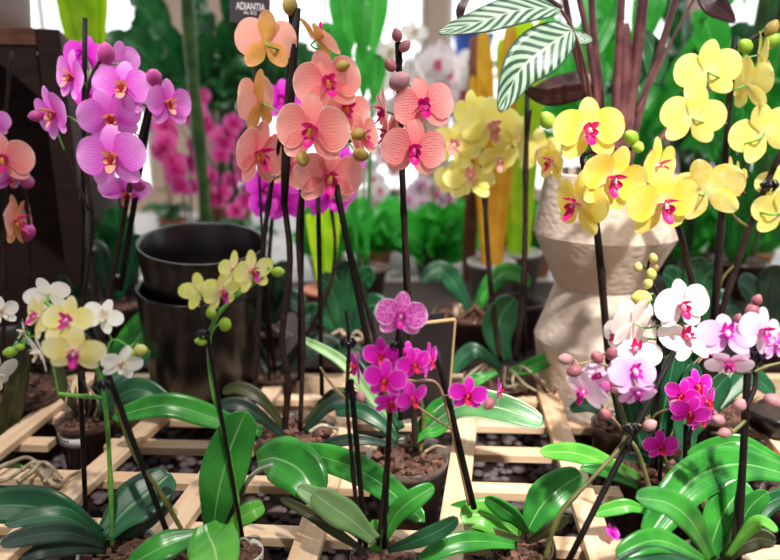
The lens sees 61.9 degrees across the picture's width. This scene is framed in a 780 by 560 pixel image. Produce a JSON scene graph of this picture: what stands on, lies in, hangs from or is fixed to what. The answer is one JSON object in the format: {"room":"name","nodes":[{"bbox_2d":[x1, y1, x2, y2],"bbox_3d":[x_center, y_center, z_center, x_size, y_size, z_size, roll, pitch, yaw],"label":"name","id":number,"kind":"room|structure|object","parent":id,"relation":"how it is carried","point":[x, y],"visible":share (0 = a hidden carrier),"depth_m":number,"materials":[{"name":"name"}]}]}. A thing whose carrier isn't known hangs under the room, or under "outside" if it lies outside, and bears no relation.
{"room":"greenhouse","nodes":[
{"label":"greenhouse","id":0,"kind":"room"},
{"bbox_2d":[149,0,227,188],"bbox_3d":[-1.550,-2.380,4.753,0.620,3.400,0.140,0,15,0],"label":"wall pier","id":1,"kind":"object","parent":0,"point":[174,6],"visible":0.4,"depth_m":5.01,"materials":[{"name":"beige paint"}]},
{"bbox_2d":[128,187,540,212],"bbox_3d":[0.000,-0.397,5.271,9.000,0.700,0.120,0,15,0],"label":"wall","id":2,"kind":"structure","parent":0,"point":[159,196],"depth_m":5.14,"materials":[{"name":"white paint"}]},
{"bbox_2d":[36,0,153,187],"bbox_3d":[-2.605,-2.380,4.753,1.490,3.400,0.060,0,15,0],"label":"window","id":3,"kind":"structure","parent":2,"relation":"in","point":[39,3],"depth_m":4.86,"materials":[{"name":"white paint"}]},
{"bbox_2d":[239,0,426,187],"bbox_3d":[-0.485,-2.380,4.753,1.510,3.400,0.060,0,15,0],"label":"window","id":4,"kind":"structure","parent":2,"relation":"in","point":[324,2],"depth_m":4.83,"materials":[{"name":"white paint"}]},
{"bbox_2d":[445,0,670,167],"bbox_3d":[1.275,-2.380,4.753,1.690,3.400,0.060,0,15,0],"label":"window","id":5,"kind":"structure","parent":2,"relation":"in","point":[451,2],"depth_m":4.84,"materials":[{"name":"white paint"}]},
{"bbox_2d":[424,0,448,188],"bbox_3d":[0.350,-2.380,4.753,0.160,3.400,0.140,0,15,0],"label":"wall pier","id":6,"kind":"object","parent":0,"point":[436,10],"visible":0.2,"depth_m":4.81,"materials":[{"name":"white paint"}]},
{"bbox_2d":[671,0,699,170],"bbox_3d":[2.200,-2.380,4.753,0.160,3.400,0.140,0,15,0],"label":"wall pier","id":7,"kind":"object","parent":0,"point":[695,6],"depth_m":4.78,"materials":[{"name":"white paint"}]},
{"bbox_3d":[0.000,0.528,3.239,9.000,0.060,9.000,0,15,0],"label":"floor","id":8,"kind":"structure","parent":0,"visible":0},
{"bbox_2d":[0,372,779,559],"bbox_3d":[0.000,0.664,0.993,2.502,0.812,0.767,0,15,0],"label":"lattice","id":9,"kind":"object","parent":8,"relation":"on","point":[307,541],"visible":0.25,"depth_m":0.97,"materials":[{"name":"brown wood"}]},
{"bbox_2d":[0,52,80,487],"bbox_3d":[-0.574,0.015,0.958,0.144,0.686,0.424,-9,17,-30],"label":"potted orchid","id":10,"kind":"object","parent":9,"relation":"on","point":[22,393],"visible":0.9,"depth_m":1.03,"materials":[{"name":"orange plant"}]},
{"bbox_2d":[0,278,175,559],"bbox_3d":[-0.339,0.212,0.700,0.205,0.436,0.092,-6,16,-22],"label":"potted orchid","id":11,"kind":"object","parent":9,"relation":"on","point":[49,519],"visible":0.83,"depth_m":0.71,"materials":[{"name":"white"}]},
{"bbox_2d":[27,18,190,497],"bbox_3d":[-0.397,-0.019,1.013,0.245,0.724,0.218,5,15,18],"label":"potted orchid","id":12,"kind":"object","parent":9,"relation":"on","point":[113,104],"visible":0.93,"depth_m":0.91,"materials":[{"name":"purple plant"}]},
{"bbox_2d":[41,296,239,559],"bbox_3d":[-0.245,0.223,0.674,0.181,0.427,0.097,0,15,0],"label":"potted orchid","id":13,"kind":"object","parent":9,"relation":"on","point":[214,540],"visible":1,"depth_m":0.65,"materials":[{"name":"plant"}]},
{"bbox_2d":[134,279,255,403],"bbox_3d":[-0.332,0.102,1.150,0.206,0.210,0.206,-2,15,-8],"label":"pot","id":14,"kind":"object","parent":9,"relation":"on","point":[176,362],"visible":0.63,"depth_m":1.08,"materials":[{"name":"plastic"}]},
{"bbox_2d":[135,222,267,311],"bbox_3d":[-0.317,-0.007,1.117,0.216,0.154,0.215,1,15,5],"label":"pot","id":15,"kind":"object","parent":14,"relation":"on","point":[169,256],"visible":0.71,"depth_m":1.16,"materials":[{"name":"plastic"}]},
{"bbox_2d":[112,0,383,505],"bbox_3d":[-0.200,-0.012,0.942,0.399,0.746,0.158,0,15,0],"label":"potted orchid","id":16,"kind":"object","parent":9,"relation":"on","point":[330,108],"visible":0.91,"depth_m":0.89,"materials":[{"name":"orange plant"}]},
{"bbox_2d":[178,250,327,559],"bbox_3d":[-0.144,0.190,0.720,0.111,0.469,0.133,7,16,25],"label":"potted orchid","id":17,"kind":"object","parent":9,"relation":"on","point":[287,462],"visible":0.97,"depth_m":0.71,"materials":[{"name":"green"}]},
{"bbox_2d":[244,78,364,389],"bbox_3d":[-0.175,-0.072,1.159,0.261,0.548,0.103,0,15,0],"label":"potted orchid","id":18,"kind":"object","parent":9,"relation":"on","point":[276,368],"visible":0.44,"depth_m":1.15,"materials":[{"name":"purple plant"}]},
{"bbox_2d":[230,0,270,380],"bbox_3d":[-0.220,-0.140,1.102,0.067,0.673,0.009,0,15,0],"label":"plant tag","id":19,"kind":"object","parent":18,"relation":"in","point":[239,9],"visible":0.63,"depth_m":1.03,"materials":[{"name":"grey"}]},
{"bbox_2d":[1,428,766,559],"bbox_3d":[0.000,0.391,0.924,2.500,0.025,0.740,0,15,0],"label":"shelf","id":20,"kind":"object","parent":9,"relation":"attached to","point":[95,512],"depth_m":1.11,"materials":[{"name":"brown wood"}]},
{"bbox_2d":[0,428,770,559],"bbox_3d":[-0.001,0.371,0.919,1.719,0.009,0.688,0,15,0],"label":"gravel","id":21,"kind":"object","parent":9,"relation":"on","point":[99,497],"visible":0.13,"depth_m":1.10,"materials":[{"name":"grey gravel"}]},
{"bbox_2d":[280,291,504,559],"bbox_3d":[-0.041,0.208,0.726,0.316,0.431,0.134,6,16,22],"label":"potted orchid","id":22,"kind":"object","parent":9,"relation":"on","point":[391,367],"visible":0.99,"depth_m":0.69,"materials":[{"name":"plant"}]},
{"bbox_2d":[296,28,543,530],"bbox_3d":[0.012,0.033,0.874,0.374,0.694,0.166,9,17,30],"label":"potted orchid","id":23,"kind":"object","parent":9,"relation":"on","point":[404,141],"visible":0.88,"depth_m":0.89,"materials":[{"name":"orange plant"}]},
{"bbox_2d":[402,312,455,419],"bbox_3d":[0.056,0.141,1.050,0.086,0.170,0.044,-5,16,-19],"label":"chalkboard","id":24,"kind":"object","parent":9,"relation":"on","point":[437,330],"visible":0.27,"depth_m":1.04,"materials":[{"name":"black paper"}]},
{"bbox_2d":[434,89,561,397],"bbox_3d":[0.185,-0.057,1.151,0.236,0.538,0.142,0,15,0],"label":"potted orchid","id":25,"kind":"object","parent":9,"relation":"on","point":[479,120],"visible":0.88,"depth_m":1.13,"materials":[{"name":"yellow plant"}]},
{"bbox_2d":[418,466,584,559],"bbox_3d":[0.134,0.324,0.776,0.206,0.180,0.126,0,15,0],"label":"potted orchid","id":26,"kind":"object","parent":9,"relation":"on","point":[496,525],"visible":0.97,"depth_m":0.75,"materials":[{"name":"green plant"}]},
{"bbox_2d":[533,166,677,420],"bbox_3d":[0.374,0.023,1.164,0.242,0.432,0.242,0,15,0],"label":"planter","id":27,"kind":"object","parent":9,"relation":"on","point":[569,322],"visible":0.48,"depth_m":1.09,"materials":[{"name":"ceramic"}]},
{"bbox_2d":[437,0,735,166],"bbox_3d":[0.291,-0.302,1.043,0.525,0.393,0.178,-5,16,-20],"label":"potted calathea","id":28,"kind":"object","parent":27,"relation":"on","point":[539,51],"visible":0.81,"depth_m":1.04,"materials":[{"name":"green plant"}]},
{"bbox_2d":[543,346,676,559],"bbox_3d":[0.222,0.245,0.701,0.215,0.372,0.082,-13,19,-40],"label":"potted orchid","id":29,"kind":"object","parent":9,"relation":"on","point":[617,377],"visible":1,"depth_m":0.67,"materials":[{"name":"white plant"}]},
{"bbox_2d":[605,523,619,539],"bbox_3d":[0.260,0.294,0.757,0.015,0.016,0.022,11,18,36],"label":"flower","id":30,"kind":"object","parent":9,"relation":"on","point":[613,532],"visible":1,"depth_m":0.76,"materials":[{"name":"pink plant"}]},
{"bbox_2d":[540,253,731,538],"bbox_3d":[0.356,0.168,0.890,0.326,0.425,0.129,-2,15,-7],"label":"potted orchid","id":31,"kind":"object","parent":9,"relation":"on","point":[626,329],"visible":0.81,"depth_m":0.85,"materials":[{"name":"white plant"}]},
{"bbox_2d":[537,97,747,485],"bbox_3d":[0.360,0.052,0.953,0.308,0.617,0.154,-2,15,-6],"label":"potted orchid","id":32,"kind":"object","parent":9,"relation":"on","point":[604,181],"visible":0.89,"depth_m":0.86,"materials":[{"name":"yellow plant"}]},
{"bbox_2d":[624,362,716,549],"bbox_3d":[0.380,0.245,0.879,0.139,0.280,0.160,0,15,0],"label":"potted orchid","id":33,"kind":"object","parent":9,"relation":"on","point":[689,406],"visible":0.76,"depth_m":0.82,"materials":[{"name":"pink plant"}]},
{"bbox_2d":[595,294,779,559],"bbox_3d":[0.342,0.226,0.685,0.260,0.416,0.157,1,15,3],"label":"potted orchid","id":34,"kind":"object","parent":9,"relation":"on","point":[729,527],"visible":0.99,"depth_m":0.68,"materials":[{"name":"green plant"}]},
{"bbox_2d":[641,433,779,544],"bbox_3d":[0.415,0.295,0.806,0.308,0.220,0.130,-3,15,-12],"label":"potted orchid","id":35,"kind":"object","parent":9,"relation":"on","point":[714,461],"visible":0.73,"depth_m":0.75,"materials":[{"name":"green plant"}]},
{"bbox_2d":[660,20,779,443],"bbox_3d":[0.510,-0.013,0.995,0.258,0.721,0.116,0,15,0],"label":"potted orchid","id":36,"kind":"object","parent":9,"relation":"on","point":[725,70],"visible":0.77,"depth_m":0.92,"materials":[{"name":"yellow plant"}]},
{"bbox_2d":[749,398,779,438],"bbox_3d":[0.607,0.219,1.019,0.092,0.036,0.092,0,15,0],"label":"round pot","id":37,"kind":"object","parent":9,"relation":"on","point":[764,419],"visible":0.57,"depth_m":1.00,"materials":[{"name":"black plastic"}]},
{"bbox_2d":[0,281,779,373],"bbox_3d":[0.000,0.480,1.697,2.700,0.812,0.660,0,15,0],"label":"bench","id":38,"kind":"object","parent":8,"relation":"on","point":[431,295],"visible":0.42,"depth_m":1.51,"materials":[{"name":"brown wood"}]},
{"bbox_2d":[0,26,99,365],"bbox_3d":[-0.820,-0.148,1.254,0.420,0.628,0.215,-6,16,-20],"label":"wooden crate","id":39,"kind":"object","parent":38,"relation":"on","point":[54,198],"visible":0.62,"depth_m":1.32,"materials":[{"name":"brown wood"}]},
{"bbox_2d":[0,0,30,26],"bbox_3d":[-0.691,-0.501,1.171,0.087,0.100,0.087,0,15,0],"label":"pot","id":40,"kind":"object","parent":39,"relation":"on","point":[13,13],"visible":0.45,"depth_m":1.15,"materials":[{"name":"white"}]},
{"bbox_2d":[13,274,100,373],"bbox_3d":[-0.615,0.079,1.240,0.165,0.195,0.113,6,16,22],"label":"potted orchid","id":41,"kind":"object","parent":38,"relation":"on","point":[75,290],"visible":0.16,"depth_m":1.23,"materials":[{"name":"white plant"}]},
{"bbox_2d":[56,0,118,299],"bbox_3d":[-0.721,-0.356,1.599,0.116,0.855,0.118,12,19,38],"label":"plant","id":42,"kind":"object","parent":38,"relation":"on","point":[71,13],"visible":0.36,"depth_m":1.51,"materials":[{"name":"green plant"}]},
{"bbox_2d":[93,234,140,339],"bbox_3d":[-0.609,0.012,1.430,0.114,0.230,0.113,-12,19,-37],"label":"potted orchid","id":43,"kind":"object","parent":38,"relation":"on","point":[127,306],"visible":0.48,"depth_m":1.42,"materials":[{"name":"green plant"}]},
{"bbox_2d":[94,207,140,298],"bbox_3d":[-0.651,-0.036,1.541,0.108,0.266,0.108,12,19,40],"label":"plant","id":44,"kind":"object","parent":38,"relation":"on","point":[107,231],"visible":0.33,"depth_m":1.52,"materials":[{"name":"green plant"}]},
{"bbox_2d":[118,198,122,208],"bbox_3d":[-0.734,-0.093,1.692,0.116,0.300,0.116,0,15,0],"label":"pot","id":45,"kind":"object","parent":38,"relation":"on","point":[119,199],"visible":0.02,"depth_m":1.65,"materials":[{"name":"plastic"}]},
{"bbox_2d":[255,256,306,346],"bbox_3d":[-0.274,0.037,1.395,0.199,0.199,0.113,0,15,0],"label":"potted orchid","id":46,"kind":"object","parent":38,"relation":"on","point":[276,283],"visible":0.36,"depth_m":1.38,"materials":[{"name":"green plant"}]},
{"bbox_2d":[304,207,340,329],"bbox_3d":[-0.149,-0.050,1.486,0.103,0.321,0.103,0,15,0],"label":"plant","id":47,"kind":"object","parent":38,"relation":"on","point":[311,290],"visible":0.48,"depth_m":1.47,"materials":[{"name":"plant"}]},
{"bbox_2d":[297,260,384,346],"bbox_3d":[-0.093,0.053,1.327,0.188,0.203,0.113,0,15,0],"label":"potted orchid","id":48,"kind":"object","parent":38,"relation":"on","point":[341,297],"visible":0.63,"depth_m":1.31,"materials":[{"name":"green plant"}]},
{"bbox_2d":[314,0,388,295],"bbox_3d":[-0.092,-0.313,1.584,0.178,0.780,0.233,0,15,0],"label":"plant","id":49,"kind":"object","parent":38,"relation":"on","point":[360,22],"visible":0.56,"depth_m":1.59,"materials":[{"name":"green plant"}]},
{"bbox_2d":[419,260,530,347],"bbox_3d":[0.181,0.045,1.401,0.179,0.179,0.166,-13,20,-41],"label":"potted orchid","id":50,"kind":"object","parent":38,"relation":"on","point":[469,315],"visible":0.76,"depth_m":1.38,"materials":[{"name":"green plant"}]},
{"bbox_2d":[467,26,517,303],"bbox_3d":[0.253,-0.270,1.590,0.132,0.693,0.136,0,15,0],"label":"plant","id":51,"kind":"object","parent":38,"relation":"on","point":[483,85],"visible":0.41,"depth_m":1.58,"materials":[{"name":"plant"}]},
{"bbox_2d":[496,20,544,294],"bbox_3d":[0.343,-0.353,1.685,0.142,0.807,0.124,0,15,0],"label":"plant","id":52,"kind":"object","parent":38,"relation":"on","point":[513,250],"visible":0.38,"depth_m":1.71,"materials":[{"name":"plant"}]},
{"bbox_2d":[495,293,546,349],"bbox_3d":[0.277,0.090,1.388,0.107,0.099,0.107,0,15,0],"label":"pot","id":53,"kind":"object","parent":38,"relation":"on","point":[535,304],"visible":0.38,"depth_m":1.36,"materials":[{"name":"plastic"}]},
{"bbox_2d":[650,257,735,351],"bbox_3d":[0.591,0.052,1.314,0.172,0.210,0.113,-7,16,-24],"label":"potted orchid","id":54,"kind":"object","parent":38,"relation":"on","point":[702,270],"visible":0.21,"depth_m":1.30,"materials":[{"name":"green plant"}]},
{"bbox_2d":[692,9,779,300],"bbox_3d":[0.939,-0.311,1.666,0.324,0.736,0.301,-11,18,-36],"label":"plant","id":55,"kind":"object","parent":38,"relation":"on","point":[705,28],"visible":0.39,"depth_m":1.67,"materials":[{"name":"plant"}]},
{"bbox_2d":[725,265,779,362],"bbox_3d":[0.738,0.059,1.308,0.184,0.200,0.113,0,15,0],"label":"potted orchid","id":56,"kind":"object","parent":38,"relation":"on","point":[767,284],"visible":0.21,"depth_m":1.29,"materials":[{"name":"green plant"}]},
{"bbox_2d":[128,213,779,280],"bbox_3d":[0.000,0.210,2.755,5.200,0.800,1.515,0,15,0],"label":"bench","id":57,"kind":"object","parent":8,"relation":"on","point":[144,222],"visible":0.02,"depth_m":2.42,"materials":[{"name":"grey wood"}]},
{"bbox_2d":[140,101,195,226],"bbox_3d":[-0.898,-0.493,2.552,0.227,0.703,0.193,0,15,0],"label":"potted orchid","id":58,"kind":"object","parent":57,"relation":"on","point":[170,215],"visible":0.09,"depth_m":2.62,"materials":[{"name":"plant"}]},
{"bbox_2d":[150,88,210,227],"bbox_3d":[-0.658,-0.319,2.100,0.244,0.596,0.178,0,15,0],"label":"potted orchid","id":59,"kind":"object","parent":57,"relation":"on","point":[164,144],"visible":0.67,"depth_m":2.03,"materials":[{"name":"plant"}]},
{"bbox_2d":[181,0,212,221],"bbox_3d":[-0.547,-0.486,1.837,0.047,1.051,0.043,0,15,0],"label":"cane","id":60,"kind":"object","parent":57,"relation":"on","point":[188,16],"visible":0.7,"depth_m":1.83,"materials":[{"name":"green plant"}]},
{"bbox_2d":[105,0,314,227],"bbox_3d":[-0.622,-0.584,2.424,0.754,0.944,0.733,0,15,0],"label":"plant","id":61,"kind":"object","parent":57,"relation":"on","point":[159,45],"visible":0.38,"depth_m":2.21,"materials":[{"name":"plant"}]},
{"bbox_2d":[185,106,253,225],"bbox_3d":[-0.595,-0.334,2.251,0.210,0.547,0.177,0,15,0],"label":"potted orchid","id":62,"kind":"object","parent":57,"relation":"on","point":[219,194],"visible":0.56,"depth_m":2.21,"materials":[{"name":"plant"}]},
{"bbox_2d":[213,112,277,235],"bbox_3d":[-0.480,-0.265,2.050,0.214,0.515,0.183,0,15,0],"label":"potted orchid","id":63,"kind":"object","parent":57,"relation":"on","point":[227,133],"visible":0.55,"depth_m":2.02,"materials":[{"name":"plant"}]},
{"bbox_2d":[292,206,361,280],"bbox_3d":[-0.183,-0.153,2.031,0.214,0.308,0.216,-7,16,-24],"label":"plant","id":64,"kind":"object","parent":57,"relation":"on","point":[341,250],"visible":0.13,"depth_m":2.03,"materials":[{"name":"green plant"}]},
{"bbox_2d":[357,169,389,210],"bbox_3d":[-0.112,-0.277,2.519,0.237,0.301,0.192,-3,15,-12],"label":"potted orchid","id":65,"kind":"object","parent":57,"relation":"on","point":[380,190],"visible":0.3,"depth_m":2.49,"materials":[{"name":"plant"}]},
{"bbox_2d":[350,125,399,197],"bbox_3d":[-0.050,-0.481,2.967,0.259,0.469,0.251,-6,16,-23],"label":"potted orchid","id":66,"kind":"object","parent":57,"relation":"on","point":[379,160],"visible":0.24,"depth_m":2.97,"materials":[{"name":"plant"}]},
{"bbox_2d":[345,196,410,266],"bbox_3d":[-0.037,-0.154,2.169,0.254,0.241,0.381,8,17,27],"label":"plant","id":67,"kind":"object","parent":57,"relation":"on","point":[379,246],"visible":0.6,"depth_m":2.11,"materials":[{"name":"plant"}]},
{"bbox_2d":[355,18,427,206],"bbox_3d":[0.023,-0.590,2.602,0.268,0.865,0.224,-12,19,-39],"label":"potted orchid","id":68,"kind":"object","parent":57,"relation":"on","point":[410,31],"visible":0.16,"depth_m":2.55,"materials":[{"name":"plant"}]},
{"bbox_2d":[374,201,478,272],"bbox_3d":[0.128,-0.139,2.125,0.313,0.234,0.372,-6,16,-23],"label":"plant","id":69,"kind":"object","parent":57,"relation":"on","point":[435,232],"visible":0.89,"depth_m":2.07,"materials":[{"name":"green plant"}]},
{"bbox_2d":[386,39,468,201],"bbox_3d":[0.183,-0.501,2.453,0.394,0.768,0.246,0,15,0],"label":"potted orchid","id":70,"kind":"object","parent":57,"relation":"on","point":[437,63],"visible":0.37,"depth_m":2.36,"materials":[{"name":"plant"}]},
{"bbox_2d":[399,172,456,210],"bbox_3d":[0.160,-0.271,2.453,0.206,0.323,0.220,13,19,40],"label":"potted orchid","id":71,"kind":"object","parent":57,"relation":"on","point":[420,185],"visible":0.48,"depth_m":2.44,"materials":[{"name":"plant"}]},
{"bbox_2d":[432,158,464,205],"bbox_3d":[0.314,-0.475,3.071,0.223,0.405,0.160,-3,15,-13],"label":"potted orchid","id":72,"kind":"object","parent":57,"relation":"on","point":[437,192],"visible":0.04,"depth_m":3.08,"materials":[{"name":"plant"}]},
{"bbox_2d":[416,60,495,197],"bbox_3d":[0.354,-0.592,2.894,0.500,0.721,0.250,0,15,0],"label":"wall shelf","id":73,"kind":"object","parent":57,"relation":"on","point":[418,174],"visible":0.02,"depth_m":3.02,"materials":[{"name":"white"}]},
{"bbox_2d":[452,32,494,59],"bbox_3d":[0.354,-0.987,2.760,0.180,0.110,0.180,0,15,0],"label":"pot","id":74,"kind":"object","parent":73,"relation":"on","point":[461,42],"visible":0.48,"depth_m":2.70,"materials":[{"name":"ceramic"}]},
{"bbox_2d":[462,36,477,280],"bbox_3d":[0.244,-0.339,1.927,0.044,0.720,0.043,0,15,0],"label":"wooden post","id":75,"kind":"object","parent":57,"relation":"on","point":[470,202],"visible":0.35,"depth_m":1.95,"materials":[{"name":"brown wood"}]},
{"bbox_2d":[455,198,507,255],"bbox_3d":[0.363,-0.178,2.230,0.260,0.256,0.276,0,15,0],"label":"plant","id":76,"kind":"object","parent":57,"relation":"on","point":[459,202],"visible":0.06,"depth_m":2.21,"materials":[{"name":"green plant"}]},
{"bbox_2d":[506,200,549,278],"bbox_3d":[0.477,-0.158,2.093,0.246,0.287,0.237,14,20,42],"label":"plant","id":77,"kind":"object","parent":57,"relation":"on","point":[543,272],"visible":0.12,"depth_m":2.05,"materials":[{"name":"plant"}]},
{"bbox_2d":[541,0,745,165],"bbox_3d":[0.703,-0.478,2.055,0.718,0.925,0.653,0,15,0],"label":"plant","id":78,"kind":"object","parent":57,"relation":"on","point":[651,127],"visible":0.07,"depth_m":2.00,"materials":[{"name":"plant"}]},
{"bbox_2d":[665,140,690,174],"bbox_3d":[1.155,-0.380,2.584,0.240,0.467,0.214,-11,18,-36],"label":"potted orchid","id":79,"kind":"object","parent":57,"relation":"on","point":[666,142],"visible":0.02,"depth_m":2.57,"materials":[{"name":"plant"}]},
{"bbox_2d":[657,199,716,274],"bbox_3d":[0.922,-0.153,2.118,0.269,0.265,0.296,0,15,0],"label":"plant","id":80,"kind":"object","parent":57,"relation":"on","point":[705,231],"visible":0.16,"depth_m":2.06,"materials":[{"name":"green plant"}]},
{"bbox_2d":[680,150,702,270],"bbox_3d":[0.884,-0.486,1.837,0.037,1.051,0.032,0,15,0],"label":"cane","id":81,"kind":"object","parent":57,"relation":"on","point":[690,224],"visible":0.11,"depth_m":1.92,"materials":[{"name":"green plant"}]},
{"bbox_2d":[606,0,779,173],"bbox_3d":[1.091,-0.577,2.324,0.741,0.980,0.674,0,15,0],"label":"plant","id":82,"kind":"object","parent":57,"relation":"on","point":[742,29],"visible":0.07,"depth_m":2.19,"materials":[{"name":"plant"}]},
{"bbox_2d":[691,173,753,262],"bbox_3d":[1.097,-0.210,2.219,0.294,0.323,0.291,5,16,20],"label":"plant","id":83,"kind":"object","parent":57,"relation":"on","point":[710,250],"visible":0.06,"depth_m":2.19,"materials":[{"name":"green plant"}]},
{"bbox_2d":[709,172,779,268],"bbox_3d":[1.200,-0.187,2.120,0.317,0.328,0.275,0,15,0],"label":"plant","id":84,"kind":"object","parent":57,"relation":"on","point":[770,240],"visible":0.2,"depth_m":2.10,"materials":[{"name":"plant"}]},
{"bbox_2d":[725,0,769,253],"bbox_3d":[1.019,-0.486,1.837,0.042,1.051,0.037,0,15,0],"label":"cane","id":85,"kind":"object","parent":57,"relation":"on","point":[762,9],"visible":0.18,"depth_m":1.78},
{"bbox_2d":[748,0,779,256],"bbox_3d":[1.075,-0.486,1.837,0.047,1.051,0.043,0,15,0],"label":"cane","id":86,"kind":"object","parent":57,"relation":"on","point":[753,251],"visible":0.13,"depth_m":1.87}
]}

